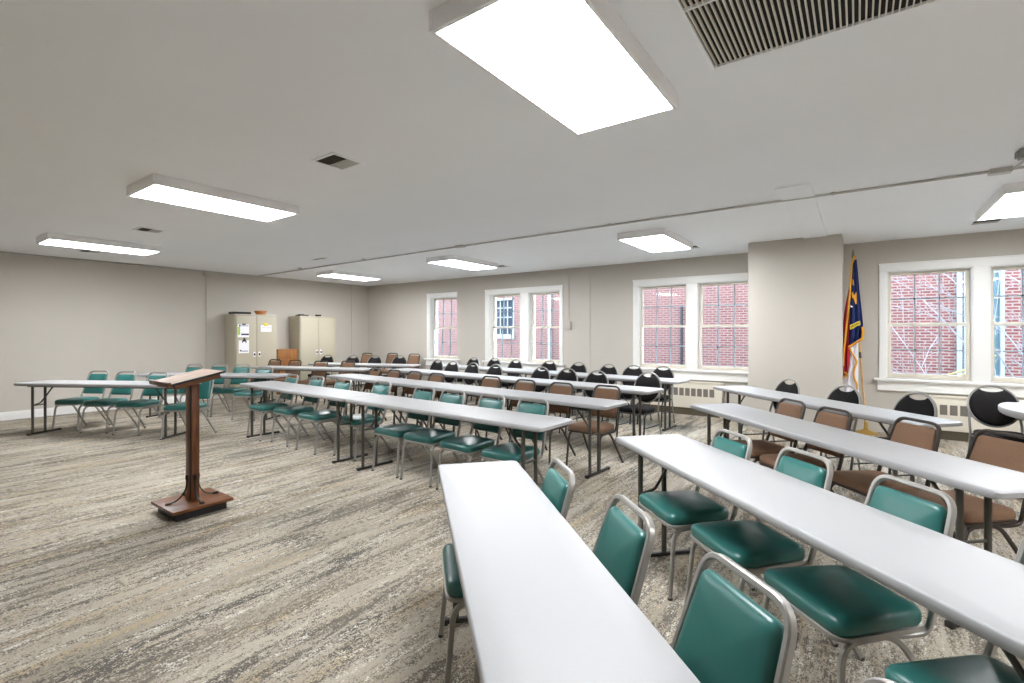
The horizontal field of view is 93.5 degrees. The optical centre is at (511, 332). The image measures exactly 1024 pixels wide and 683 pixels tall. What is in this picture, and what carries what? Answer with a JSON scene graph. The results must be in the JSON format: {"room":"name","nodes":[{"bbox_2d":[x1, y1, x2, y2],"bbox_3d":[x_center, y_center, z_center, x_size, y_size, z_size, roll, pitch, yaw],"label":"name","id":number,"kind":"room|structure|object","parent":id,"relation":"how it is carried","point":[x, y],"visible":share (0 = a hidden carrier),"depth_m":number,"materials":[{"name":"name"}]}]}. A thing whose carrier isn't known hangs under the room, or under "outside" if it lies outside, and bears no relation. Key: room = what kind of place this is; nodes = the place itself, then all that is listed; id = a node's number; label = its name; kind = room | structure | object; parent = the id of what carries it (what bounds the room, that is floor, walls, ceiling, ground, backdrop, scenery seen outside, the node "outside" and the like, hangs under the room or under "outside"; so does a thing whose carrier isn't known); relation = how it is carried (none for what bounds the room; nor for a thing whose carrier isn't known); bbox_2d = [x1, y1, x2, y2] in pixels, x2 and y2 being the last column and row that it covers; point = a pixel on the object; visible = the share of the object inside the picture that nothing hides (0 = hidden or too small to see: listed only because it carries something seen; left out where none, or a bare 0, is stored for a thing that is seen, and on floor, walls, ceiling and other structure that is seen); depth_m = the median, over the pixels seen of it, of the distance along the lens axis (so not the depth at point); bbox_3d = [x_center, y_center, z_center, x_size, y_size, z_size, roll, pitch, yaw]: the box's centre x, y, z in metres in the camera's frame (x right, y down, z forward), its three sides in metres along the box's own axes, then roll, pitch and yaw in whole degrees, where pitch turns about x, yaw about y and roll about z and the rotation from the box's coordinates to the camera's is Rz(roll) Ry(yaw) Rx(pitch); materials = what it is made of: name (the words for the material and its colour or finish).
{"room":"community hall","nodes":[
{"label":"community hall","id":0,"kind":"room"},
{"bbox_2d":[0,251,367,411],"bbox_3d":[-7.219,0.058,9.072,0.250,2.684,10.720,0,0,36],"label":"wall","id":1,"kind":"structure","parent":0,"point":[61,319],"depth_m":8.95,"materials":[{"name":"paint"}]},
{"bbox_2d":[0,252,257,276],"bbox_3d":[-7.975,-1.264,7.750,0.062,0.033,7.691,0,0,36],"label":"conduit","id":2,"kind":"object","parent":1,"relation":"attached to","point":[0,252],"visible":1,"depth_m":8.78,"materials":[{"name":"grey metal"}]},
{"bbox_2d":[0,381,364,420],"bbox_3d":[-7.109,1.333,8.993,0.022,0.135,10.720,0,0,36],"label":"baseboard","id":3,"kind":"structure","parent":1,"relation":"attached to","point":[12,415],"depth_m":8.16,"materials":[{"name":"white paint"}]},
{"bbox_2d":[0,0,1023,285],"bbox_3d":[-1.256,-1.384,4.792,14.930,0.200,11.220,0,0,36],"label":"ceiling","id":4,"kind":"structure","parent":0,"point":[98,98],"depth_m":3.16,"materials":[{"name":"paint"}]},
{"bbox_2d":[36,232,161,255],"bbox_3d":[-5.827,-1.242,6.854,0.610,0.085,1.250,0,0,36],"label":"ceiling light","id":5,"kind":"object","parent":4,"relation":"attached to","point":[53,239],"visible":1,"depth_m":6.68,"materials":[{"name":"white plastic"}]},
{"bbox_2d":[40,239,155,254],"bbox_3d":[-5.827,-1.211,6.854,0.566,0.012,1.206,0,0,36],"label":"diffuser","id":6,"kind":"object","parent":5,"relation":"attached to","point":[72,243],"depth_m":6.75,"materials":[{"name":"white plastic"}]},
{"bbox_2d":[127,173,298,221],"bbox_3d":[-2.774,-1.242,4.564,0.610,0.085,1.250,0,0,36],"label":"ceiling light","id":7,"kind":"object","parent":4,"relation":"attached to","point":[153,187],"visible":1,"depth_m":4.40,"materials":[{"name":"white plastic"}]},
{"bbox_2d":[132,185,292,220],"bbox_3d":[-2.774,-1.211,4.564,0.566,0.012,1.206,0,0,36],"label":"diffuser","id":8,"kind":"object","parent":7,"relation":"attached to","point":[180,195],"depth_m":4.46,"materials":[{"name":"white plastic"}]},
{"bbox_2d":[311,152,365,170],"bbox_3d":[-1.304,-1.282,3.619,0.280,0.013,0.280,0,0,36],"label":"ceiling vent","id":9,"kind":"object","parent":4,"relation":"in","point":[333,160],"visible":1,"depth_m":3.61,"materials":[{"name":"metal"}]},
{"bbox_2d":[316,270,381,280],"bbox_3d":[-3.553,-1.242,10.552,0.610,0.085,1.250,0,0,36],"label":"ceiling light","id":10,"kind":"object","parent":4,"relation":"attached to","point":[329,273],"visible":1,"depth_m":10.37,"materials":[{"name":"white plastic"}]},
{"bbox_2d":[321,274,375,280],"bbox_3d":[-3.553,-1.211,10.552,0.566,0.012,1.206,0,0,36],"label":"diffuser","id":11,"kind":"object","parent":10,"relation":"attached to","point":[361,277],"depth_m":10.52,"materials":[{"name":"white plastic"}]},
{"bbox_2d":[426,255,497,269],"bbox_3d":[-0.864,-1.242,8.622,0.610,0.085,1.250,0,0,36],"label":"ceiling light","id":12,"kind":"object","parent":4,"relation":"attached to","point":[455,261],"visible":1,"depth_m":8.42,"materials":[{"name":"white plastic"}]},
{"bbox_2d":[431,260,494,269],"bbox_3d":[-0.864,-1.211,8.622,0.566,0.012,1.206,0,0,36],"label":"diffuser","id":13,"kind":"object","parent":12,"relation":"attached to","point":[464,264],"depth_m":8.54,"materials":[{"name":"white plastic"}]},
{"bbox_2d":[429,0,677,135],"bbox_3d":[0.278,-1.242,2.256,0.610,0.085,1.250,0,0,36],"label":"ceiling light","id":14,"kind":"object","parent":4,"relation":"attached to","point":[577,62],"visible":1,"depth_m":2.11,"materials":[{"name":"white plastic"}]},
{"bbox_2d":[259,166,1023,275],"bbox_3d":[0.061,-1.269,6.585,14.380,0.030,0.211,0,0,36],"label":"conduit","id":15,"kind":"object","parent":4,"relation":"attached to","point":[1019,167],"visible":1,"depth_m":5.10,"materials":[{"name":"grey metal"}]},
{"bbox_2d":[617,228,692,252],"bbox_3d":[1.979,-1.242,6.581,0.610,0.085,1.250,0,0,36],"label":"ceiling light","id":16,"kind":"object","parent":4,"relation":"attached to","point":[659,239],"visible":1,"depth_m":6.35,"materials":[{"name":"white plastic"}]},
{"bbox_2d":[622,235,689,251],"bbox_3d":[1.979,-1.211,6.581,0.566,0.012,1.206,0,0,36],"label":"diffuser","id":17,"kind":"object","parent":16,"relation":"attached to","point":[649,243],"depth_m":6.45,"materials":[{"name":"white plastic"}]},
{"bbox_2d":[775,183,826,238],"bbox_3d":[3.255,-1.282,5.332,0.270,0.024,2.780,0,0,36],"label":"trim","id":18,"kind":"structure","parent":4,"relation":"attached to","point":[805,213],"depth_m":4.98,"materials":[{"name":"paint"}]},
{"bbox_2d":[672,0,944,70],"bbox_3d":[1.218,-1.282,1.526,1.360,0.024,1.040,0,0,36],"label":"ceiling vent","id":19,"kind":"object","parent":4,"relation":"in","point":[725,32],"visible":1,"depth_m":1.98,"materials":[{"name":"metal"}]},
{"bbox_2d":[975,182,1023,220],"bbox_3d":[4.871,-1.242,4.505,0.610,0.085,1.250,0,0,36],"label":"ceiling light","id":20,"kind":"object","parent":4,"relation":"attached to","point":[1008,201],"visible":1,"depth_m":4.57,"materials":[{"name":"white plastic"}]},
{"bbox_2d":[979,192,1023,219],"bbox_3d":[4.871,-1.211,4.505,0.566,0.012,1.206,0,0,36],"label":"diffuser","id":21,"kind":"object","parent":20,"relation":"attached to","point":[1006,204],"depth_m":4.65,"materials":[{"name":"white plastic"}]},
{"bbox_2d":[988,160,1023,175],"bbox_3d":[3.756,-1.264,3.610,0.143,0.040,0.470,0,0,23],"label":"junction box","id":22,"kind":"object","parent":4,"relation":"attached to","point":[1002,170],"visible":0.99,"depth_m":3.75,"materials":[{"name":"grey metal"}]},
{"bbox_2d":[0,383,1023,682],"bbox_3d":[-1.256,1.450,4.792,14.930,0.100,11.220,0,0,36],"label":"floor","id":23,"kind":"structure","parent":0,"point":[316,569],"depth_m":3.08,"materials":[{"name":"carpet"}]},
{"bbox_2d":[52,370,110,431],"bbox_3d":[-6.319,0.990,7.103,0.422,0.820,0.553,0,0,5],"label":"chair","id":24,"kind":"object","parent":23,"relation":"on","point":[73,401],"visible":0.75,"depth_m":7.15,"materials":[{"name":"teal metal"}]},
{"bbox_2d":[14,380,201,439],"bbox_3d":[-5.548,1.042,6.631,2.440,0.715,0.457,0,0,7],"label":"folding table","id":25,"kind":"object","parent":23,"relation":"on","point":[44,383],"visible":0.82,"depth_m":6.52,"materials":[{"name":"grey plastic"}]},
{"bbox_2d":[80,371,137,433],"bbox_3d":[-5.792,0.990,6.968,0.422,0.820,0.553,0,0,6],"label":"chair","id":26,"kind":"object","parent":23,"relation":"on","point":[104,402],"visible":0.74,"depth_m":7.02,"materials":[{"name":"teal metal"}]},
{"bbox_2d":[112,372,169,435],"bbox_3d":[-5.227,0.990,6.827,0.422,0.820,0.553,0,0,8],"label":"chair","id":27,"kind":"object","parent":23,"relation":"on","point":[141,403],"visible":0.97,"depth_m":6.80,"materials":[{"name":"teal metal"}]},
{"bbox_2d":[158,364,202,417],"bbox_3d":[-5.585,0.978,8.175,0.422,0.844,0.553,0,0,10],"label":"chair","id":28,"kind":"object","parent":23,"relation":"on","point":[182,391],"visible":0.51,"depth_m":7.97,"materials":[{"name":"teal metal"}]},
{"bbox_2d":[160,380,216,439],"bbox_3d":[-4.362,0.990,6.534,0.422,0.820,0.553,0,0,4],"label":"chair","id":29,"kind":"object","parent":23,"relation":"on","point":[206,388],"visible":0.58,"depth_m":6.59,"materials":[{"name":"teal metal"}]},
{"bbox_2d":[149,369,232,521],"bbox_3d":[-2.526,0.851,3.795,0.430,1.098,0.441,0,0,36],"label":"lectern","id":30,"kind":"object","parent":23,"relation":"on","point":[195,502],"visible":1,"depth_m":3.77,"materials":[{"name":"brown wood"}]},
{"bbox_2d":[185,364,229,416],"bbox_3d":[-5.219,0.978,8.298,0.422,0.844,0.553,0,0,8],"label":"chair","id":31,"kind":"object","parent":23,"relation":"on","point":[216,381],"visible":0.32,"depth_m":8.44,"materials":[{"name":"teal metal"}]},
{"bbox_2d":[137,372,291,419],"bbox_3d":[-4.940,1.042,7.994,2.520,0.715,0.457,0,0,8],"label":"folding table","id":32,"kind":"object","parent":23,"relation":"on","point":[257,376],"visible":0.53,"depth_m":7.86,"materials":[{"name":"grey plastic"}]},
{"bbox_2d":[210,364,250,416],"bbox_3d":[-4.770,0.978,8.226,0.422,0.844,0.553,0,0,6],"label":"chair","id":33,"kind":"object","parent":23,"relation":"on","point":[228,390],"visible":0.74,"depth_m":8.33,"materials":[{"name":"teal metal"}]},
{"bbox_2d":[225,314,276,399],"bbox_3d":[-5.684,0.505,10.524,0.491,1.790,0.890,0,0,36],"label":"storage cabinet","id":34,"kind":"object","parent":23,"relation":"on","point":[262,345],"visible":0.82,"depth_m":10.30,"materials":[{"name":"beige metal"}]},
{"bbox_2d":[231,367,274,420],"bbox_3d":[-4.252,0.990,7.957,0.422,0.820,0.553,0,0,9],"label":"chair","id":35,"kind":"object","parent":23,"relation":"on","point":[247,393],"visible":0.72,"depth_m":7.78,"materials":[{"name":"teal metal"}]},
{"bbox_2d":[246,374,298,440],"bbox_3d":[-3.222,0.990,6.533,0.422,0.820,0.553,0,0,39],"label":"chair","id":36,"kind":"object","parent":23,"relation":"on","point":[267,407],"visible":0.77,"depth_m":6.45,"materials":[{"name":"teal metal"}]},
{"bbox_2d":[277,349,297,394],"bbox_3d":[-5.290,0.892,11.146,0.415,1.015,0.480,0,0,36],"label":"base cabinet","id":37,"kind":"object","parent":23,"relation":"on","point":[285,355],"visible":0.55,"depth_m":11.00,"materials":[{"name":"brown wood"}]},
{"bbox_2d":[270,376,324,446],"bbox_3d":[-2.753,0.990,6.245,0.422,0.820,0.553,0,0,37],"label":"chair","id":38,"kind":"object","parent":23,"relation":"on","point":[294,410],"visible":0.77,"depth_m":6.16,"materials":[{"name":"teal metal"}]},
{"bbox_2d":[240,381,378,463],"bbox_3d":[-2.584,1.042,5.950,2.484,0.715,0.457,0,0,38],"label":"folding table","id":39,"kind":"object","parent":23,"relation":"on","point":[339,395],"visible":0.91,"depth_m":5.60,"materials":[{"name":"grey plastic"}]},
{"bbox_2d":[295,361,328,403],"bbox_3d":[-4.002,0.990,9.698,0.422,0.820,0.553,0,0,15],"label":"chair","id":40,"kind":"object","parent":23,"relation":"on","point":[313,373],"visible":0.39,"depth_m":9.85,"materials":[{"name":"brown metal"}]},
{"bbox_2d":[289,316,335,387],"bbox_3d":[-4.827,0.505,11.718,0.491,1.790,0.950,0,0,36],"label":"storage cabinet","id":41,"kind":"object","parent":23,"relation":"on","point":[314,337],"visible":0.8,"depth_m":11.46,"materials":[{"name":"beige metal"}]},
{"bbox_2d":[251,366,373,406],"bbox_3d":[-3.940,1.042,9.464,2.550,0.715,0.457,0,0,16],"label":"folding table","id":42,"kind":"object","parent":23,"relation":"on","point":[284,368],"visible":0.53,"depth_m":9.24,"materials":[{"name":"grey plastic"}]},
{"bbox_2d":[295,378,351,454],"bbox_3d":[-2.261,0.990,5.854,0.422,0.820,0.553,0,0,36],"label":"chair","id":43,"kind":"object","parent":23,"relation":"on","point":[326,415],"visible":0.83,"depth_m":5.76,"materials":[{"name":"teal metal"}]},
{"bbox_2d":[333,380,392,460],"bbox_3d":[-1.706,0.990,5.579,0.422,0.820,0.553,0,0,38],"label":"chair","id":44,"kind":"object","parent":23,"relation":"on","point":[377,389],"visible":0.71,"depth_m":5.52,"materials":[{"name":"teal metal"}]},
{"bbox_2d":[308,362,420,396],"bbox_3d":[-3.237,1.042,10.547,2.550,0.715,0.457,0,0,16],"label":"folding table","id":45,"kind":"object","parent":23,"relation":"on","point":[380,365],"visible":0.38,"depth_m":10.32,"materials":[{"name":"grey plastic"}]},
{"bbox_2d":[327,373,451,427],"bbox_3d":[-1.886,1.042,7.117,2.543,0.715,0.457,0,0,40],"label":"folding table","id":46,"kind":"object","parent":23,"relation":"on","point":[400,382],"visible":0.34,"depth_m":6.88,"materials":[{"name":"grey plastic"}]},
{"bbox_2d":[378,371,421,426],"bbox_3d":[-1.631,0.990,7.091,0.422,0.820,0.553,0,0,42],"label":"chair","id":47,"kind":"object","parent":23,"relation":"on","point":[410,375],"visible":0.24,"depth_m":7.20,"materials":[{"name":"brown leather"}]},
{"bbox_2d":[372,386,435,477],"bbox_3d":[-1.092,0.990,4.967,0.422,0.820,0.553,0,0,39],"label":"chair","id":48,"kind":"object","parent":23,"relation":"on","point":[394,431],"visible":0.79,"depth_m":4.89,"materials":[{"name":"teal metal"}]},
{"bbox_2d":[399,372,444,428],"bbox_3d":[-1.243,0.990,6.750,0.422,0.820,0.553,0,0,41],"label":"chair","id":49,"kind":"object","parent":23,"relation":"on","point":[433,378],"visible":0.23,"depth_m":6.85,"materials":[{"name":"brown leather"}]},
{"bbox_2d":[400,389,465,487],"bbox_3d":[-0.744,0.990,4.692,0.422,0.820,0.553,0,0,36],"label":"chair","id":50,"kind":"object","parent":23,"relation":"on","point":[432,436],"visible":0.77,"depth_m":4.60,"materials":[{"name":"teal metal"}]},
{"bbox_2d":[387,368,501,396],"bbox_3d":[-1.221,1.042,8.322,2.606,0.715,0.457,0,0,41],"label":"folding table","id":51,"kind":"object","parent":23,"relation":"on","point":[460,375],"visible":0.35,"depth_m":8.05,"materials":[{"name":"grey plastic"}]},
{"bbox_2d":[345,395,572,484],"bbox_3d":[-0.624,1.042,4.415,2.484,0.715,0.457,0,0,38],"label":"folding table","id":52,"kind":"object","parent":23,"relation":"on","point":[522,421],"visible":0.81,"depth_m":4.18,"materials":[{"name":"grey plastic"}]},
{"bbox_2d":[436,393,505,489],"bbox_3d":[-0.347,0.990,4.371,0.422,0.820,0.553,0,0,40],"label":"chair","id":53,"kind":"object","parent":23,"relation":"on","point":[470,444],"visible":0.75,"depth_m":4.30,"materials":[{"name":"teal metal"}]},
{"bbox_2d":[469,376,501,439],"bbox_3d":[-0.436,0.990,6.244,0.422,0.820,0.553,0,0,39],"label":"chair","id":54,"kind":"object","parent":23,"relation":"on","point":[494,383],"visible":0.24,"depth_m":6.39,"materials":[{"name":"brown metal"}]},
{"bbox_2d":[443,364,544,393],"bbox_3d":[-0.456,1.042,9.385,2.565,0.715,0.457,0,0,41],"label":"folding table","id":55,"kind":"object","parent":23,"relation":"on","point":[526,372],"visible":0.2,"depth_m":8.92,"materials":[{"name":"grey plastic"}]},
{"bbox_2d":[438,458,574,682],"bbox_3d":[-0.031,0.990,2.076,0.553,0.820,0.422,0,0,-11],"label":"chair","id":56,"kind":"object","parent":23,"relation":"on","point":[555,487],"visible":0.38,"depth_m":1.99,"materials":[{"name":"leather"}]},
{"bbox_2d":[485,379,535,442],"bbox_3d":[0.001,0.990,5.796,0.422,0.820,0.553,0,0,42],"label":"chair","id":57,"kind":"object","parent":23,"relation":"on","point":[523,386],"visible":0.19,"depth_m":5.95,"materials":[{"name":"brown metal"}]},
{"bbox_2d":[481,397,548,480],"bbox_3d":[0.040,0.990,4.056,0.422,0.820,0.553,0,0,36],"label":"chair","id":58,"kind":"object","parent":23,"relation":"on","point":[509,451],"visible":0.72,"depth_m":4.02,"materials":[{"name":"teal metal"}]},
{"bbox_2d":[430,384,627,478],"bbox_3d":[0.053,1.042,5.463,2.543,0.715,0.457,0,0,40],"label":"folding table","id":59,"kind":"object","parent":23,"relation":"on","point":[589,403],"visible":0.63,"depth_m":4.93,"materials":[{"name":"grey plastic"}]},
{"bbox_2d":[511,367,549,415],"bbox_3d":[0.289,0.965,7.312,0.407,0.871,0.552,0,0,44],"label":"chair","id":60,"kind":"object","parent":23,"relation":"on","point":[536,373],"visible":0.21,"depth_m":7.41,"materials":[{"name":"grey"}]},
{"bbox_2d":[539,368,577,432],"bbox_3d":[0.679,0.965,7.029,0.407,0.871,0.552,0,0,39],"label":"chair","id":61,"kind":"object","parent":23,"relation":"on","point":[568,376],"visible":0.28,"depth_m":7.15,"materials":[{"name":"grey"}]},
{"bbox_2d":[542,382,575,464],"bbox_3d":[0.417,0.990,5.435,0.422,0.820,0.553,0,0,40],"label":"chair","id":62,"kind":"object","parent":23,"relation":"on","point":[554,389],"visible":0.38,"depth_m":5.52,"materials":[{"name":"brown leather"}]},
{"bbox_2d":[473,494,654,682],"bbox_3d":[0.153,0.990,1.586,0.553,0.820,0.422,0,0,-10],"label":"chair","id":63,"kind":"object","parent":23,"relation":"on","point":[623,548],"visible":0.24,"depth_m":1.56,"materials":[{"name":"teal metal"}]},
{"bbox_2d":[438,461,699,682],"bbox_3d":[0.068,1.042,1.373,0.420,0.715,2.440,0,0,-12],"label":"folding table","id":64,"kind":"object","parent":23,"relation":"on","point":[541,607],"visible":0.89,"depth_m":1.25,"materials":[{"name":"grey plastic"}]},
{"bbox_2d":[487,376,663,435],"bbox_3d":[0.745,1.042,6.602,2.606,0.715,0.457,0,0,41],"label":"folding table","id":65,"kind":"object","parent":23,"relation":"on","point":[625,389],"visible":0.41,"depth_m":6.13,"materials":[{"name":"grey plastic"}]},
{"bbox_2d":[565,370,608,432],"bbox_3d":[1.041,0.965,6.610,0.407,0.871,0.552,0,0,42],"label":"chair","id":66,"kind":"object","parent":23,"relation":"on","point":[591,377],"visible":0.28,"depth_m":6.74,"materials":[{"name":"grey"}]},
{"bbox_2d":[565,384,623,470],"bbox_3d":[0.891,0.990,5.132,0.422,0.820,0.553,0,0,40],"label":"chair","id":67,"kind":"object","parent":23,"relation":"on","point":[606,428],"visible":0.84,"depth_m":5.12,"materials":[{"name":"brown leather"}]},
{"bbox_2d":[545,371,689,430],"bbox_3d":[1.488,1.042,7.703,2.565,0.715,0.457,0,0,41],"label":"folding table","id":68,"kind":"object","parent":23,"relation":"on","point":[624,378],"visible":0.53,"depth_m":7.03,"materials":[{"name":"grey plastic"}]},
{"bbox_2d":[607,365,643,423],"bbox_3d":[1.825,0.965,7.672,0.407,0.871,0.552,0,0,40],"label":"chair","id":69,"kind":"object","parent":23,"relation":"on","point":[627,371],"visible":0.42,"depth_m":7.79,"materials":[{"name":"grey"}]},
{"bbox_2d":[616,372,661,436],"bbox_3d":[1.670,0.965,6.295,0.407,0.871,0.552,0,0,43],"label":"chair","id":70,"kind":"object","parent":23,"relation":"on","point":[643,381],"visible":0.73,"depth_m":6.32,"materials":[{"name":"grey"}]},
{"bbox_2d":[636,366,674,427],"bbox_3d":[2.229,0.965,7.431,0.407,0.871,0.552,0,0,41],"label":"chair","id":71,"kind":"object","parent":23,"relation":"on","point":[668,373],"visible":0.49,"depth_m":7.49,"materials":[{"name":"grey"}]},
{"bbox_2d":[635,381,723,417],"bbox_3d":[2.850,1.115,8.343,1.520,0.570,0.112,0,0,36],"label":"radiator cover","id":72,"kind":"object","parent":23,"relation":"on","point":[692,392],"visible":0.45,"depth_m":8.15,"materials":[{"name":"beige metal"}]},
{"bbox_2d":[662,387,713,397],"bbox_3d":[2.781,1.010,8.337,1.354,0.130,0.010,0,0,36],"label":"grille","id":73,"kind":"object","parent":72,"relation":"attached to","point":[679,392],"depth_m":8.14,"materials":[{"name":"grey metal"}]},
{"bbox_2d":[638,428,754,600],"bbox_3d":[1.044,0.990,2.769,0.553,0.820,0.422,0,0,-12],"label":"chair","id":74,"kind":"object","parent":23,"relation":"on","point":[679,510],"visible":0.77,"depth_m":2.66,"materials":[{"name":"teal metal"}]},
{"bbox_2d":[671,552,796,682],"bbox_3d":[0.315,0.990,1.115,0.553,0.820,0.422,0,0,-13],"label":"chair","id":75,"kind":"object","parent":23,"relation":"on","point":[722,635],"visible":0.84,"depth_m":1.13,"materials":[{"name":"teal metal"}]},
{"bbox_2d":[684,447,838,646],"bbox_3d":[1.182,0.990,2.304,0.553,0.820,0.422,0,0,-11],"label":"chair","id":76,"kind":"object","parent":23,"relation":"on","point":[753,545],"visible":0.7,"depth_m":2.23,"materials":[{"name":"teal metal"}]},
{"bbox_2d":[733,398,805,464],"bbox_3d":[2.184,0.990,4.161,0.553,0.820,0.422,0,0,-7],"label":"chair","id":77,"kind":"object","parent":23,"relation":"on","point":[759,447],"visible":0.42,"depth_m":4.08,"materials":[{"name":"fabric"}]},
{"bbox_2d":[739,378,799,453],"bbox_3d":[2.954,0.965,5.514,0.552,0.871,0.407,0,0,-10],"label":"chair","id":78,"kind":"object","parent":23,"relation":"on","point":[794,388],"visible":0.28,"depth_m":5.56,"materials":[{"name":"fabric"}]},
{"bbox_2d":[759,406,852,492],"bbox_3d":[2.228,0.990,3.666,0.553,0.820,0.422,0,0,-8],"label":"chair","id":79,"kind":"object","parent":23,"relation":"on","point":[821,417],"visible":0.29,"depth_m":3.66,"materials":[{"name":"brown leather"}]},
{"bbox_2d":[616,434,1023,682],"bbox_3d":[1.153,1.042,2.046,0.457,0.715,2.440,0,0,-12],"label":"folding table","id":80,"kind":"object","parent":23,"relation":"on","point":[980,591],"visible":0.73,"depth_m":1.59,"materials":[{"name":"grey plastic"}]},
{"bbox_2d":[789,385,861,469],"bbox_3d":[3.137,0.965,4.825,0.552,0.871,0.407,0,0,-12],"label":"chair","id":81,"kind":"object","parent":23,"relation":"on","point":[836,394],"visible":0.23,"depth_m":4.80,"materials":[{"name":"grey"}]},
{"bbox_2d":[713,386,962,481],"bbox_3d":[3.019,1.042,4.937,0.457,0.715,2.600,0,0,-10],"label":"folding table","id":82,"kind":"object","parent":23,"relation":"on","point":[880,415],"visible":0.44,"depth_m":4.46,"materials":[{"name":"white laminate"}]},
{"bbox_2d":[690,403,1023,629],"bbox_3d":[2.122,1.042,3.385,0.457,0.715,2.600,0,0,-9],"label":"folding table","id":83,"kind":"object","parent":23,"relation":"on","point":[991,482],"visible":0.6,"depth_m":2.64,"materials":[{"name":"grey plastic"}]},
{"bbox_2d":[762,474,956,682],"bbox_3d":[1.302,0.990,1.829,0.553,0.820,0.422,0,0,-10],"label":"chair","id":84,"kind":"object","parent":23,"relation":"on","point":[848,607],"visible":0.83,"depth_m":1.74,"materials":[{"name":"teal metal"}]},
{"bbox_2d":[843,249,878,435],"bbox_3d":[4.844,0.115,6.718,0.424,2.570,0.316,0,0,36],"label":"flag","id":85,"kind":"object","parent":23,"relation":"on","point":[853,329],"visible":0.89,"depth_m":6.68,"materials":[{"name":"blue fabric"}]},
{"bbox_2d":[830,417,941,496],"bbox_3d":[2.468,0.990,3.205,0.553,0.820,0.422,0,0,-7],"label":"chair","id":86,"kind":"object","parent":23,"relation":"on","point":[857,481],"visible":0.41,"depth_m":3.18,"materials":[{"name":"brown metal"}]},
{"bbox_2d":[850,392,937,488],"bbox_3d":[3.365,0.965,4.251,0.552,0.871,0.407,0,0,-8],"label":"chair","id":87,"kind":"object","parent":23,"relation":"on","point":[928,407],"visible":0.28,"depth_m":4.27,"materials":[{"name":"grey"}]},
{"bbox_2d":[885,538,1023,682],"bbox_3d":[1.358,0.990,1.268,0.553,0.820,0.422,0,0,-12],"label":"chair","id":88,"kind":"object","parent":23,"relation":"on","point":[984,668],"visible":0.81,"depth_m":1.36,"materials":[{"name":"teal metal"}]},
{"bbox_2d":[903,429,1023,553],"bbox_3d":[2.621,0.990,2.776,0.553,0.820,0.422,0,0,-7],"label":"chair","id":89,"kind":"object","parent":23,"relation":"on","point":[1008,454],"visible":0.41,"depth_m":2.72,"materials":[{"name":"brown leather"}]},
{"bbox_2d":[929,395,1023,441],"bbox_3d":[6.165,1.115,5.964,1.520,0.570,0.112,0,0,36],"label":"radiator cover","id":90,"kind":"object","parent":23,"relation":"on","point":[949,407],"visible":0.34,"depth_m":6.21,"materials":[{"name":"beige metal"}]},
{"bbox_2d":[940,405,1022,420],"bbox_3d":[6.152,1.010,5.918,1.354,0.130,0.010,0,0,36],"label":"grille","id":91,"kind":"object","parent":90,"relation":"attached to","point":[946,411],"depth_m":6.22,"materials":[{"name":"grey"}]},
{"bbox_2d":[966,385,1023,452],"bbox_3d":[4.702,0.965,4.634,0.407,0.871,0.552,0,0,30],"label":"chair","id":92,"kind":"object","parent":23,"relation":"on","point":[982,405],"visible":0.62,"depth_m":4.79,"materials":[{"name":"grey"}]},
{"bbox_2d":[998,401,1023,419],"bbox_3d":[5.279,1.042,3.941,1.840,0.715,1.840,0,0,36],"label":"round table","id":93,"kind":"object","parent":23,"relation":"on","point":[1011,409],"visible":0.97,"depth_m":4.37,"materials":[{"name":"grey plastic"}]},
{"bbox_2d":[368,229,1023,432],"bbox_3d":[1.942,0.058,9.248,14.930,2.684,0.250,0,0,36],"label":"wall","id":94,"kind":"structure","parent":0,"point":[397,313],"depth_m":9.17,"materials":[{"name":"paint"}]},
{"bbox_2d":[424,292,459,364],"bbox_3d":[-1.646,-0.079,11.777,1.130,1.767,0.325,0,0,36],"label":"window","id":95,"kind":"structure","parent":94,"relation":"in","point":[432,299],"depth_m":11.93,"materials":[{"name":"white paint"}]},
{"bbox_2d":[482,285,565,370],"bbox_3d":[0.268,-0.079,10.403,2.126,1.767,0.325,0,0,36],"label":"window","id":96,"kind":"structure","parent":94,"relation":"in","point":[527,326],"depth_m":10.29,"materials":[{"name":"white paint"}]},
{"bbox_2d":[629,273,747,382],"bbox_3d":[3.162,-0.079,8.325,2.272,1.767,0.325,0,0,36],"label":"window","id":97,"kind":"structure","parent":94,"relation":"in","point":[694,285],"depth_m":8.27,"materials":[{"name":"white paint"}]},
{"bbox_2d":[874,254,1023,397],"bbox_3d":[6.093,-0.079,6.222,2.278,1.767,0.325,0,0,36],"label":"window","id":98,"kind":"structure","parent":94,"relation":"in","point":[979,323],"depth_m":6.29,"materials":[{"name":"white paint"}]},
{"bbox_2d":[748,234,843,431],"bbox_3d":[4.117,0.058,6.979,1.110,2.684,0.940,0,0,36],"label":"wall pier","id":99,"kind":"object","parent":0,"point":[796,286],"visible":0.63,"depth_m":6.57,"materials":[{"name":"paint"}]},
{"label":"outside","id":100,"kind":"structure","parent":0,"visible":0},
{"bbox_3d":[3.056,2.100,17.976,44.000,0.200,15.230,0,0,36],"label":"ground","id":101,"kind":"structure","parent":100,"visible":0},
{"bbox_2d":[438,269,1021,377],"bbox_3d":[3.410,-0.400,16.755,34.000,4.800,0.400,0,0,36],"label":"brick building","id":102,"kind":"structure","parent":101,"relation":"on","point":[951,361],"depth_m":14.27,"materials":[{"name":"red brick"}]},
{"bbox_2d":[743,272,1002,373],"bbox_3d":[7.924,-0.071,8.598,6.779,4.151,2.991,0,0,39],"label":"bare shrub","id":103,"kind":"object","parent":101,"relation":"on","point":[960,272],"visible":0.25,"depth_m":9.27,"materials":[{"name":"grey plant"}]},
{"bbox_2d":[891,269,1021,376],"bbox_3d":[9.741,-0.193,9.880,3.601,4.397,3.400,0,0,39],"label":"bare shrub","id":104,"kind":"object","parent":101,"relation":"on","point":[999,272],"visible":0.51,"depth_m":9.77,"materials":[{"name":"grey plant"}]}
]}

